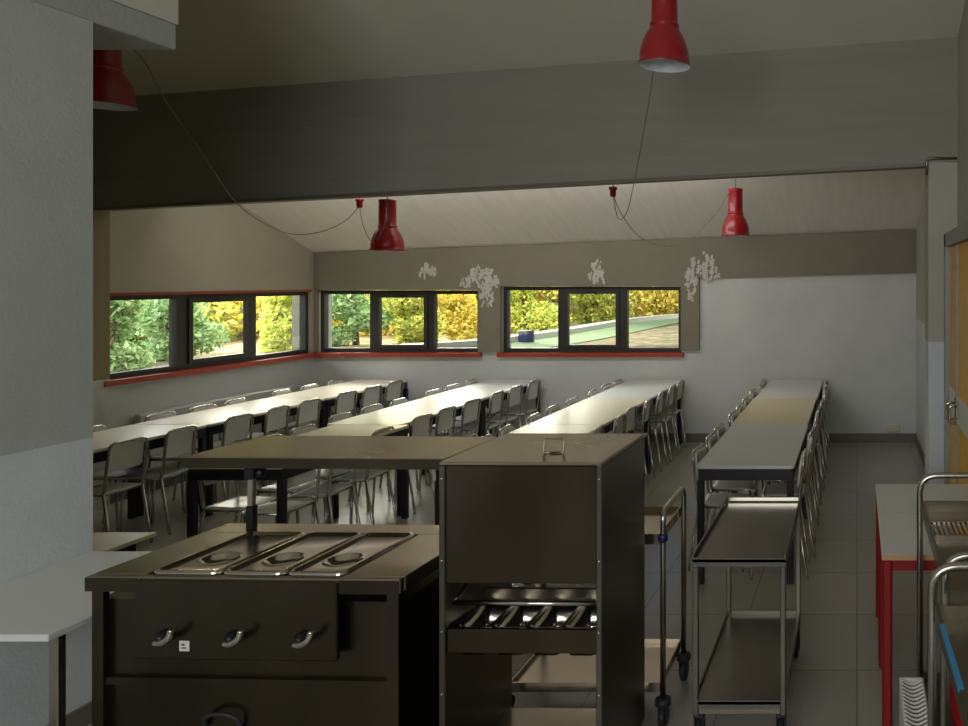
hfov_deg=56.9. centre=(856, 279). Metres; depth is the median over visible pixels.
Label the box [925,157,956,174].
trim
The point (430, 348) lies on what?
window
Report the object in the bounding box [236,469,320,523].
dining chair
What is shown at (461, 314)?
leafy shrub
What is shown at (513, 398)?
dining chair
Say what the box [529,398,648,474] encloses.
dining table
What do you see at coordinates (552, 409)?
dining chair
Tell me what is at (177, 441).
dining chair
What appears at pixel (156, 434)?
dining table
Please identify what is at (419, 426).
dining chair
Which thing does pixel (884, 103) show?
beam
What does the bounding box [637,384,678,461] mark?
dining chair
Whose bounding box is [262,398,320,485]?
dining chair
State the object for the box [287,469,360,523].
dining chair
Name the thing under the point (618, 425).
dining chair
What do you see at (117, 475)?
dining chair
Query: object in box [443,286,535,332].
autumn tree
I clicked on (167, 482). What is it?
baseboard
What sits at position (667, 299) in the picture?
autumn tree
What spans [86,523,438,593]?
countertop
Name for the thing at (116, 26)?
trim
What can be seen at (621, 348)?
window
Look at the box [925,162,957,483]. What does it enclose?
wall
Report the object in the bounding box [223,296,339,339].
autumn tree
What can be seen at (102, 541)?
table
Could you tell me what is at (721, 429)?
dining chair
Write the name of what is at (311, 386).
dining chair
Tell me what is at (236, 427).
dining chair
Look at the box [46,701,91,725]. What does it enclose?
baseboard
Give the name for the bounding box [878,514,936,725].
table
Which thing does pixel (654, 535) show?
shelf
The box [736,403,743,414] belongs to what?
dining chair
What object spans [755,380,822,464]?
dining table
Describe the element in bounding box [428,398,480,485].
dining chair
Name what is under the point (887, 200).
ceiling
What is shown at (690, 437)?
baseboard
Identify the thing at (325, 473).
dining chair
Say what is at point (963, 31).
wall
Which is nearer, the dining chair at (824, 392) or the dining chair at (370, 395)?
the dining chair at (824, 392)
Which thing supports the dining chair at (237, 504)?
on the floor
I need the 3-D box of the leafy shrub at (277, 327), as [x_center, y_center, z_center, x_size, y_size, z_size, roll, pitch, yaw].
[-7.515,0.466,10.046,0.849,1.192,0.763,0,0,36]
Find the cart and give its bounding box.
[512,486,690,725]
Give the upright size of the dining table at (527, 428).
0.750 m
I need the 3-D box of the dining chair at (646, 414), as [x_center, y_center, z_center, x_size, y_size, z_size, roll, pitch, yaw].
[-2.138,1.527,7.184,0.382,0.788,0.301,0,0,-3]
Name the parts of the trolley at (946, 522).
frame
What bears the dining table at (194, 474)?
on the floor
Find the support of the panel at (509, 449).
attached to the dispenser
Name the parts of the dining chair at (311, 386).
frame, backrest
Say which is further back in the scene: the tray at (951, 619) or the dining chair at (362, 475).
the dining chair at (362, 475)
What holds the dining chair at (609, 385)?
on the floor
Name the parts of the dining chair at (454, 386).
backrest, seat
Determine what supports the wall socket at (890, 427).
attached to the wall at (855, 332)
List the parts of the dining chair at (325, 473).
frame, backrest, seat, leg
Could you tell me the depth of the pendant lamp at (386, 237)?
6.69 m
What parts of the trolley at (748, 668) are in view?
leg, leg, shelf rail, leg, leg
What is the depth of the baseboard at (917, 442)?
8.19 m
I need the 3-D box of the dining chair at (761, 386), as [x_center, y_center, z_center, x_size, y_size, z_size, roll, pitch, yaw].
[-0.894,1.527,8.271,0.382,0.788,0.301,0,0,-2]
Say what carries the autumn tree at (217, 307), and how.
on the ground
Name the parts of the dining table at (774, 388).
leg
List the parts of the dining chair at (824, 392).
frame, leg, leg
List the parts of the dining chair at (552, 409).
backrest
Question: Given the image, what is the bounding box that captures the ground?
[128,299,678,367]
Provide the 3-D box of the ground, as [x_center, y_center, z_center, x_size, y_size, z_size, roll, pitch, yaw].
[-15.500,0.793,22.000,59.000,0.295,52.000,0,0,0]
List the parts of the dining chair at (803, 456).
leg, backrest, frame, leg, leg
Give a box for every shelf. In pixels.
[182,435,496,459]
[495,708,595,725]
[512,639,680,691]
[645,506,680,544]
[692,497,800,566]
[698,610,799,708]
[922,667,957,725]
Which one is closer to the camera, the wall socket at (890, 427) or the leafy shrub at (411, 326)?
the wall socket at (890, 427)
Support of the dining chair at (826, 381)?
on the floor
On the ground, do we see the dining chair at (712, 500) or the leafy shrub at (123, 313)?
the leafy shrub at (123, 313)
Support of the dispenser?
on the floor
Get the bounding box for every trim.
[30,0,174,49]
[93,163,924,210]
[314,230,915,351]
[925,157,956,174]
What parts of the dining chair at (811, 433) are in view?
seat, seat frame, backrest, frame, leg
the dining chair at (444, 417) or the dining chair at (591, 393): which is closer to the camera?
the dining chair at (444, 417)
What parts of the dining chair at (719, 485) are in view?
leg, frame, backrest, leg, seat frame, seat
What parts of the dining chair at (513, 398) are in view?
seat, seat frame, backrest, frame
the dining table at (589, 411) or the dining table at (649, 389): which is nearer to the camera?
the dining table at (589, 411)
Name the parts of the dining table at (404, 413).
leg, leg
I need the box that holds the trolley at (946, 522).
[917,472,967,725]
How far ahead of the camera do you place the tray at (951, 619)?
1.97 m
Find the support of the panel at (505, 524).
attached to the dispenser
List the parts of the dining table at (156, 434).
leg, leg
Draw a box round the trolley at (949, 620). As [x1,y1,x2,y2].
[927,561,967,725]
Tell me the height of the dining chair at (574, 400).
0.788 m
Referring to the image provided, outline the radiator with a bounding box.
[134,383,309,468]
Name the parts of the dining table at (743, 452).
leg, leg, leg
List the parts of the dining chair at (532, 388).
seat, seat frame, backrest, frame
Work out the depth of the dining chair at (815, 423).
6.26 m
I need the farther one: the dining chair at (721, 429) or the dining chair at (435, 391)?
the dining chair at (435, 391)
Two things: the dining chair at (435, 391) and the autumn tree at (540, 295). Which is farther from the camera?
the autumn tree at (540, 295)
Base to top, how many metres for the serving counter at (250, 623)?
1.230 m
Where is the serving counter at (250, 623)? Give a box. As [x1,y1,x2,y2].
[85,435,496,725]
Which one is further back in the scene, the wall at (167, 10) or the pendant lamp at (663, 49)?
the pendant lamp at (663, 49)
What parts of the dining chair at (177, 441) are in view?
leg, seat, leg, seat frame, leg, backrest, frame, leg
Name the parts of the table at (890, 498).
leg, leg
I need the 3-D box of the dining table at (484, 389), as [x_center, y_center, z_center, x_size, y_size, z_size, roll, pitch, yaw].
[-4.011,1.545,8.180,0.620,0.750,1.360,0,0,0]
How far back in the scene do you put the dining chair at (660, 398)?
7.68 m
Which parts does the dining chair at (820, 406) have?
leg, frame, leg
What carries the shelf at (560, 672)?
attached to the cart
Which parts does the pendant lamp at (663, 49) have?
lamp shade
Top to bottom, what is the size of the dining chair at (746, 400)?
0.788 m
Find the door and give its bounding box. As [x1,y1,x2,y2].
[944,222,967,483]
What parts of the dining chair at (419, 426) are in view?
leg, leg, leg, backrest, frame, leg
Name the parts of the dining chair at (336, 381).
frame, backrest, seat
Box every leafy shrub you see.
[110,300,157,372]
[135,299,229,361]
[257,296,291,352]
[332,294,394,345]
[382,298,448,343]
[438,294,476,340]
[511,286,571,332]
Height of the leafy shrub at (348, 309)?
1.493 m
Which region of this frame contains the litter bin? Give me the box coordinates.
[518,330,533,342]
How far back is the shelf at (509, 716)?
3.08 m
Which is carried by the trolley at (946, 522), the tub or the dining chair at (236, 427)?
the tub
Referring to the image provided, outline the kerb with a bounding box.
[407,314,678,347]
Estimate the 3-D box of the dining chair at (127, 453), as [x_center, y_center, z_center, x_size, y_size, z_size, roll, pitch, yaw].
[-5.350,1.527,5.398,0.382,0.788,0.301,0,0,3]
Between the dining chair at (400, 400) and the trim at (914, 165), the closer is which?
the trim at (914, 165)
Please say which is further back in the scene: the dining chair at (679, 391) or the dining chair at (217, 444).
the dining chair at (679, 391)
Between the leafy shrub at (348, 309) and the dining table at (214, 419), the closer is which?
the dining table at (214, 419)
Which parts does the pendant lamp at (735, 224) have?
lamp shade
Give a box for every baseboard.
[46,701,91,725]
[110,473,186,503]
[440,433,914,441]
[915,433,924,467]
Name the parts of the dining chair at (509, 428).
backrest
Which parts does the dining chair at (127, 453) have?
leg, leg, seat, seat frame, frame, backrest, leg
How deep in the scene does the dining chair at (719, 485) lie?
5.47 m
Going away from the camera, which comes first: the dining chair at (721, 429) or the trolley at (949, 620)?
the trolley at (949, 620)
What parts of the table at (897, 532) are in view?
leg, leg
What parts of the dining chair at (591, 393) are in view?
backrest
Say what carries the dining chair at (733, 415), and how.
on the floor
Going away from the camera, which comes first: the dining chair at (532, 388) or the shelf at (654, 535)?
the shelf at (654, 535)
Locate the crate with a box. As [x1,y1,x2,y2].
[899,677,926,725]
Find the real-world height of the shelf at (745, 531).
0.050 m
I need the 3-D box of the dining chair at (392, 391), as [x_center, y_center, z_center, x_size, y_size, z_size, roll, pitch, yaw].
[-5.346,1.527,8.502,0.382,0.788,0.301,0,0,2]
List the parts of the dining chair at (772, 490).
seat, seat frame, backrest, frame, leg, leg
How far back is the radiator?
7.45 m
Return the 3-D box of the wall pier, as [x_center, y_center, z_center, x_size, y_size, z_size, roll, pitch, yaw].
[-3.400,0.397,0.147,0.140,3.045,6.295,0,0,0]
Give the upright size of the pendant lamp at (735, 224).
1.108 m
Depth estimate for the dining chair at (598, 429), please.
5.88 m
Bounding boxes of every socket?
[887,424,898,431]
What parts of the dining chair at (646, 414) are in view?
backrest, leg, frame, leg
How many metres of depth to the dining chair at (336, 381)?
8.56 m
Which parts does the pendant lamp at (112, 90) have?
lamp shade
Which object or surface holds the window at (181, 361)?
in the wall at (223, 247)
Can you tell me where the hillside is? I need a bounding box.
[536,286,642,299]
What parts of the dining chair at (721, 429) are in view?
frame, backrest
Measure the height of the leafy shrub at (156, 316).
1.257 m
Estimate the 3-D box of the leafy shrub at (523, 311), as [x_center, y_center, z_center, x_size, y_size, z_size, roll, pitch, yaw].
[-5.773,0.129,13.525,1.332,1.858,1.319,0,0,26]
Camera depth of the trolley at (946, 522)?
2.88 m
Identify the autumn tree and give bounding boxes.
[117,301,242,343]
[118,326,144,343]
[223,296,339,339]
[335,294,403,335]
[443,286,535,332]
[530,286,567,315]
[553,286,636,322]
[596,286,680,316]
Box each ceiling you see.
[122,0,964,95]
[241,168,924,252]
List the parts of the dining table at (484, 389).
leg, leg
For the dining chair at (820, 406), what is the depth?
6.89 m
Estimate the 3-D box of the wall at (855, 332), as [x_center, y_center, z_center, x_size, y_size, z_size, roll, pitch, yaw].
[-2.858,0.610,9.060,7.517,2.620,0.220,0,0,0]
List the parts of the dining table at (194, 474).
leg, leg, leg, leg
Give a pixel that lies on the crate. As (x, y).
(912, 694)
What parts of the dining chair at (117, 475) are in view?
backrest, leg, seat frame, seat, leg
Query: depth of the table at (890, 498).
4.12 m
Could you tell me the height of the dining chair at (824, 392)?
0.788 m
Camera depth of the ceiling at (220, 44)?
5.49 m
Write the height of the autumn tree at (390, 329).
2.795 m
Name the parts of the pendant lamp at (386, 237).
lamp shade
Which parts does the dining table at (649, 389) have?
leg, leg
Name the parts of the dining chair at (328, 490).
leg, seat, seat frame, leg, frame, leg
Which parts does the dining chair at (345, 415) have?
frame, backrest, leg, leg, leg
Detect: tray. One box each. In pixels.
[922,501,967,602]
[935,603,967,725]
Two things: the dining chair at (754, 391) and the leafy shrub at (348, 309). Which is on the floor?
the dining chair at (754, 391)
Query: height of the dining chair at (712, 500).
0.788 m
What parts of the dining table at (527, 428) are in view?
leg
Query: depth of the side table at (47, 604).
2.72 m
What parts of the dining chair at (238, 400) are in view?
frame, backrest, seat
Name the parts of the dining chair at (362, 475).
leg, seat, seat frame, leg, frame, backrest, leg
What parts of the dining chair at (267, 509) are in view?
leg, seat, seat frame, backrest, frame, leg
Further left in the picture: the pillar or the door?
the pillar
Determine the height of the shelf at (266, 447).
0.042 m
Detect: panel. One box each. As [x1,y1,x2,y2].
[439,433,644,465]
[446,466,596,583]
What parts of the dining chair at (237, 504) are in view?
leg, backrest, frame, leg, seat frame, seat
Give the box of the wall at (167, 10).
[111,0,177,24]
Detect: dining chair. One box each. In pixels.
[93,425,151,531]
[93,436,152,542]
[117,425,200,534]
[144,411,213,510]
[184,404,242,496]
[184,413,253,513]
[198,480,275,533]
[221,397,284,485]
[227,405,289,498]
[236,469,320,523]
[256,433,327,523]
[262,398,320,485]
[271,389,316,431]
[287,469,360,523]
[288,424,357,523]
[300,384,331,422]
[326,412,390,511]
[327,378,364,415]
[327,426,397,524]
[334,390,357,416]
[357,404,418,496]
[360,385,382,412]
[372,413,434,513]
[384,380,403,407]
[386,397,443,485]
[418,405,456,490]
[425,389,473,433]
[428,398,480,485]
[445,384,490,436]
[456,390,503,433]
[465,379,506,436]
[486,385,522,436]
[498,379,540,427]
[498,424,514,436]
[527,412,542,424]
[546,404,561,415]
[565,397,609,433]
[588,389,626,432]
[592,425,603,433]
[601,383,641,433]
[613,379,651,445]
[613,413,625,433]
[625,406,637,433]
[626,398,654,485]
[627,390,667,471]
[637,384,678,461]
[651,379,686,452]
[688,444,752,571]
[705,432,758,531]
[714,423,763,516]
[727,410,773,492]
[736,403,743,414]
[742,396,778,482]
[749,388,757,400]
[750,448,809,579]
[759,383,763,392]
[761,378,766,386]
[761,437,815,557]
[764,426,818,535]
[776,414,821,515]
[781,405,824,498]
[786,398,825,486]
[808,390,827,471]
[810,385,828,460]
[823,379,829,449]
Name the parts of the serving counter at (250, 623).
valve lever, well lid, valve lever, control panel, frame, gantry post, clamp knob, well lid, valve lever, well lid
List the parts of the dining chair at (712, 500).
leg, backrest, frame, leg, seat frame, seat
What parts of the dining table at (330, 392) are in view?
leg, leg, leg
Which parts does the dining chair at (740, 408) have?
backrest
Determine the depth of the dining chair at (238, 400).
7.20 m
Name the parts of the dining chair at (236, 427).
leg, leg, leg, backrest, frame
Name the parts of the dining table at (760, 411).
leg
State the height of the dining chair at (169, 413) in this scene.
0.788 m
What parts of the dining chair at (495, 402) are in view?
seat, seat frame, backrest, frame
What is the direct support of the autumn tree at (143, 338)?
on the ground
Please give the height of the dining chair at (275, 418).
0.788 m
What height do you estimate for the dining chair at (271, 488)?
0.788 m
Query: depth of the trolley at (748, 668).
3.34 m
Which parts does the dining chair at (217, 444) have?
backrest, frame, seat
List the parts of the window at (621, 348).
sill, sash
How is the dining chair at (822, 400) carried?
on the floor
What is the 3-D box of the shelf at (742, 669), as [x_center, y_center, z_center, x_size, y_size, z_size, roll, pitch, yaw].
[-0.479,1.721,3.480,0.372,0.048,0.812,0,0,0]
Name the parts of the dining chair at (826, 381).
leg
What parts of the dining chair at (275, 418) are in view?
leg, backrest, frame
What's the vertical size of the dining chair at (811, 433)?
0.788 m
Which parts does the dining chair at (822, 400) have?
leg, frame, leg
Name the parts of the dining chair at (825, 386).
leg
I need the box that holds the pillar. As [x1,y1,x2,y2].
[93,211,109,509]
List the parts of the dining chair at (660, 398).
seat, leg, backrest, frame, leg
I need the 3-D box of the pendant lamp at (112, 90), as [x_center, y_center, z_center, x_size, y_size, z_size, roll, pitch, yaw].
[-4.598,-1.329,5.509,0.524,1.867,2.645,0,0,-7]
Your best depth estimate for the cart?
3.35 m
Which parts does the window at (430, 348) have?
sill, sash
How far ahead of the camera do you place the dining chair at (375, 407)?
6.86 m
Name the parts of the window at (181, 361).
sill, sash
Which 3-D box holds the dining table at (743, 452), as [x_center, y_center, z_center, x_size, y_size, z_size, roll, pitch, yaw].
[-0.705,1.545,5.440,0.620,0.750,1.360,0,0,0]
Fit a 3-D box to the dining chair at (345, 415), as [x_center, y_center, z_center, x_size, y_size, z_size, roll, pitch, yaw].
[-4.228,1.527,6.412,0.382,0.788,0.301,0,0,1]
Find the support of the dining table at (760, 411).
on the floor
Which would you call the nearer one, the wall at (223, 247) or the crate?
the crate
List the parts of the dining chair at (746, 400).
backrest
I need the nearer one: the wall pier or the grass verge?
the wall pier
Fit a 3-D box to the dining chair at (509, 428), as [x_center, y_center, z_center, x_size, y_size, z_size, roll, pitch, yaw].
[-2.562,1.527,5.867,0.382,0.788,0.301,0,0,-4]
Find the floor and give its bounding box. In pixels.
[88,442,939,725]
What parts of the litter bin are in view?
bin panel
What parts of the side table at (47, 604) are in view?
leg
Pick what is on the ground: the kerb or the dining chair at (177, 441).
the kerb
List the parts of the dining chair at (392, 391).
backrest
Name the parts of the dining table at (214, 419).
leg, leg, leg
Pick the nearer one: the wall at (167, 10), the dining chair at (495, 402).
the wall at (167, 10)
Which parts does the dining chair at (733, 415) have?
frame, backrest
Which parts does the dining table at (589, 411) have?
leg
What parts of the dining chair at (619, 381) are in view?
backrest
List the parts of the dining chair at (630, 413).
backrest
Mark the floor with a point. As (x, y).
(836, 676)
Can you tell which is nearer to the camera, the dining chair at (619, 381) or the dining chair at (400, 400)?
the dining chair at (400, 400)
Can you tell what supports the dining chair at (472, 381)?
on the floor
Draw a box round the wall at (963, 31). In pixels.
[916,0,967,454]
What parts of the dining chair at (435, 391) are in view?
frame, backrest, seat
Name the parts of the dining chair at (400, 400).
frame, backrest, seat, leg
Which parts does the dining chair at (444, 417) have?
leg, backrest, frame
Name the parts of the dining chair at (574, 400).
frame, backrest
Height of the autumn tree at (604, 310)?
2.880 m
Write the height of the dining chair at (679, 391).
0.788 m
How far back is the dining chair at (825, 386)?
8.22 m
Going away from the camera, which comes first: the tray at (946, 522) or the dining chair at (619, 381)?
the tray at (946, 522)
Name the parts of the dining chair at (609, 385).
backrest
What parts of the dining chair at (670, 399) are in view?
seat, leg, backrest, frame, leg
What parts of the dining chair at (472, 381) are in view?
backrest, seat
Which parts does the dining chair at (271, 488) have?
frame, seat frame, seat, leg, leg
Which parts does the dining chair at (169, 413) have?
leg, frame, backrest, seat frame, seat, leg, leg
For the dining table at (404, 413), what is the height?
0.750 m
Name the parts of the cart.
frame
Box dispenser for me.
[439,433,644,725]
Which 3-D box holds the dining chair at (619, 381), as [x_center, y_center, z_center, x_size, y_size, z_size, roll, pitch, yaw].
[-2.562,1.527,8.597,0.382,0.788,0.301,0,0,2]
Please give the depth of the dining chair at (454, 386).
8.13 m
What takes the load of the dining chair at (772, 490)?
on the floor
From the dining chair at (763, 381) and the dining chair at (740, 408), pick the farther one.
the dining chair at (763, 381)
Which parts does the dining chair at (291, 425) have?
backrest, frame, seat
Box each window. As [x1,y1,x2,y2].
[104,289,315,386]
[316,290,481,356]
[497,287,683,356]
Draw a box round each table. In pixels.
[0,551,152,725]
[93,425,206,518]
[93,532,156,550]
[135,398,325,515]
[187,425,408,537]
[268,380,407,431]
[327,398,482,515]
[423,380,539,472]
[435,425,601,583]
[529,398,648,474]
[589,380,681,472]
[697,425,807,583]
[732,398,815,492]
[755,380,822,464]
[875,484,967,658]
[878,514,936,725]
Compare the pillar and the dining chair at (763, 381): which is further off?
the dining chair at (763, 381)
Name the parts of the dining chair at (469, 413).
seat, backrest, frame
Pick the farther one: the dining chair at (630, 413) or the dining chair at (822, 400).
the dining chair at (822, 400)
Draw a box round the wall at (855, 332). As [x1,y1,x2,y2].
[315,273,915,432]
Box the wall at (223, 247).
[110,204,314,482]
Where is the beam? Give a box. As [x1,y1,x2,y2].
[93,37,957,210]
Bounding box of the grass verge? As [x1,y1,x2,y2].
[463,318,678,347]
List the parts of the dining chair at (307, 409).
backrest, frame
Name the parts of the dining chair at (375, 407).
leg, frame, backrest, leg, leg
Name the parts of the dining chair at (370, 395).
backrest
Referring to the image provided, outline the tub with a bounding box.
[950,680,962,725]
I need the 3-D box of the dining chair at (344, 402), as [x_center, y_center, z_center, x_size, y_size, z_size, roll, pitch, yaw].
[-5.353,1.527,7.714,0.382,0.788,0.301,0,0,3]
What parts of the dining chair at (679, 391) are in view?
seat, leg, backrest, frame, leg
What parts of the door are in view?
handle, rail, handle, rail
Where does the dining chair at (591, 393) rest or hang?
on the floor
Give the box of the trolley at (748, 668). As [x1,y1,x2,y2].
[692,497,800,725]
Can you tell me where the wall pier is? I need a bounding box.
[0,0,92,725]
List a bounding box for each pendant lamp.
[93,50,357,234]
[355,197,404,251]
[609,178,749,245]
[613,0,690,219]
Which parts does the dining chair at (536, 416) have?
backrest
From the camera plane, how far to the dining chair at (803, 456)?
4.87 m
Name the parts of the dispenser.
panel, rail, panel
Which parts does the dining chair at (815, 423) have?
leg, frame, leg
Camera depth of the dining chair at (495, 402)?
7.68 m
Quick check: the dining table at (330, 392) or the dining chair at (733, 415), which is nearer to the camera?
the dining chair at (733, 415)
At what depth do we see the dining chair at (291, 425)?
7.79 m
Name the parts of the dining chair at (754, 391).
backrest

